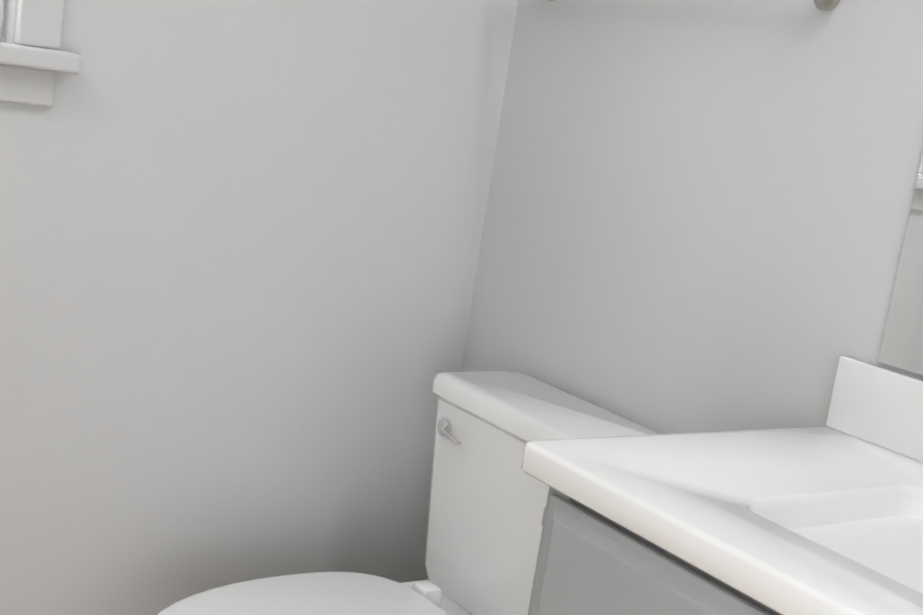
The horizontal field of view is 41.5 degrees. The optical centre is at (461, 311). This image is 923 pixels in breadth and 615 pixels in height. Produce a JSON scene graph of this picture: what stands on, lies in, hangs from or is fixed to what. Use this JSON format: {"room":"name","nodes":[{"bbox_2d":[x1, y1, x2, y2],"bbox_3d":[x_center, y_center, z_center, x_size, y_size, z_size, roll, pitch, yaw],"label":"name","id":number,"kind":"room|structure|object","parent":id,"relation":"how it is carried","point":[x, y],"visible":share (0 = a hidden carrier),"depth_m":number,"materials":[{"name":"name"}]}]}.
{"room":"bathroom","nodes":[
{"label":"bathroom","id":0,"kind":"room"},
{"bbox_2d":[0,0,517,614],"bbox_3d":[-0.568,-0.552,1.989,1.785,2.740,0.120,2,12,-35],"label":"wall","id":1,"kind":"structure","parent":0,"point":[240,242],"depth_m":2.18,"materials":[{"name":"paint"}]},
{"bbox_2d":[0,0,64,49],"bbox_3d":[-0.860,-1.056,1.633,0.724,1.286,0.138,2,12,-35],"label":"window","id":2,"kind":"structure","parent":1,"relation":"in","point":[36,23],"depth_m":1.87,"materials":[{"name":"paint"}]},
{"bbox_2d":[0,39,81,106],"bbox_3d":[-0.953,-0.385,1.736,0.772,0.092,0.172,2,12,-35],"label":"window sill","id":3,"kind":"structure","parent":1,"relation":"attached to","point":[27,74],"depth_m":1.87,"materials":[{"name":"paint"}]},
{"bbox_2d":[461,0,922,433],"bbox_3d":[0.944,-0.195,1.272,0.120,2.740,2.870,2,12,-35],"label":"wall","id":4,"kind":"structure","parent":0,"point":[697,213],"depth_m":1.96,"materials":[{"name":"paint"}]},
{"bbox_2d":[548,0,839,10],"bbox_3d":[0.318,-0.533,1.999,0.080,0.048,0.695,2,12,-35],"label":"towel rail","id":5,"kind":"object","parent":4,"relation":"attached to","point":[825,5],"visible":1,"depth_m":1.76,"materials":[{"name":"silver metal"}]},
{"bbox_2d":[878,154,922,374],"bbox_3d":[0.903,-0.361,1.224,0.005,1.088,0.894,2,12,-35],"label":"mirror","id":6,"kind":"object","parent":4,"relation":"attached to","point":[902,345],"visible":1,"depth_m":1.64,"materials":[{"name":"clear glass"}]},
{"bbox_3d":[-0.336,1.124,0.828,3.020,0.060,3.350,2,12,-35],"label":"floor","id":7,"kind":"structure","parent":0,"visible":0},
{"bbox_2d":[157,371,658,614],"bbox_3d":[-0.133,0.530,1.959,0.787,0.772,0.484,2,12,-35],"label":"toilet","id":8,"kind":"object","parent":7,"relation":"on","point":[488,499],"visible":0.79,"depth_m":2.04,"materials":[{"name":"white ceramic"}]},
{"bbox_2d":[521,356,922,614],"bbox_3d":[0.498,0.610,1.252,0.584,1.045,0.956,2,12,-35],"label":"bathroom vanity","id":9,"kind":"object","parent":7,"relation":"on","point":[828,520],"visible":0.98,"depth_m":1.34,"materials":[{"name":"ceramic"}]}
]}

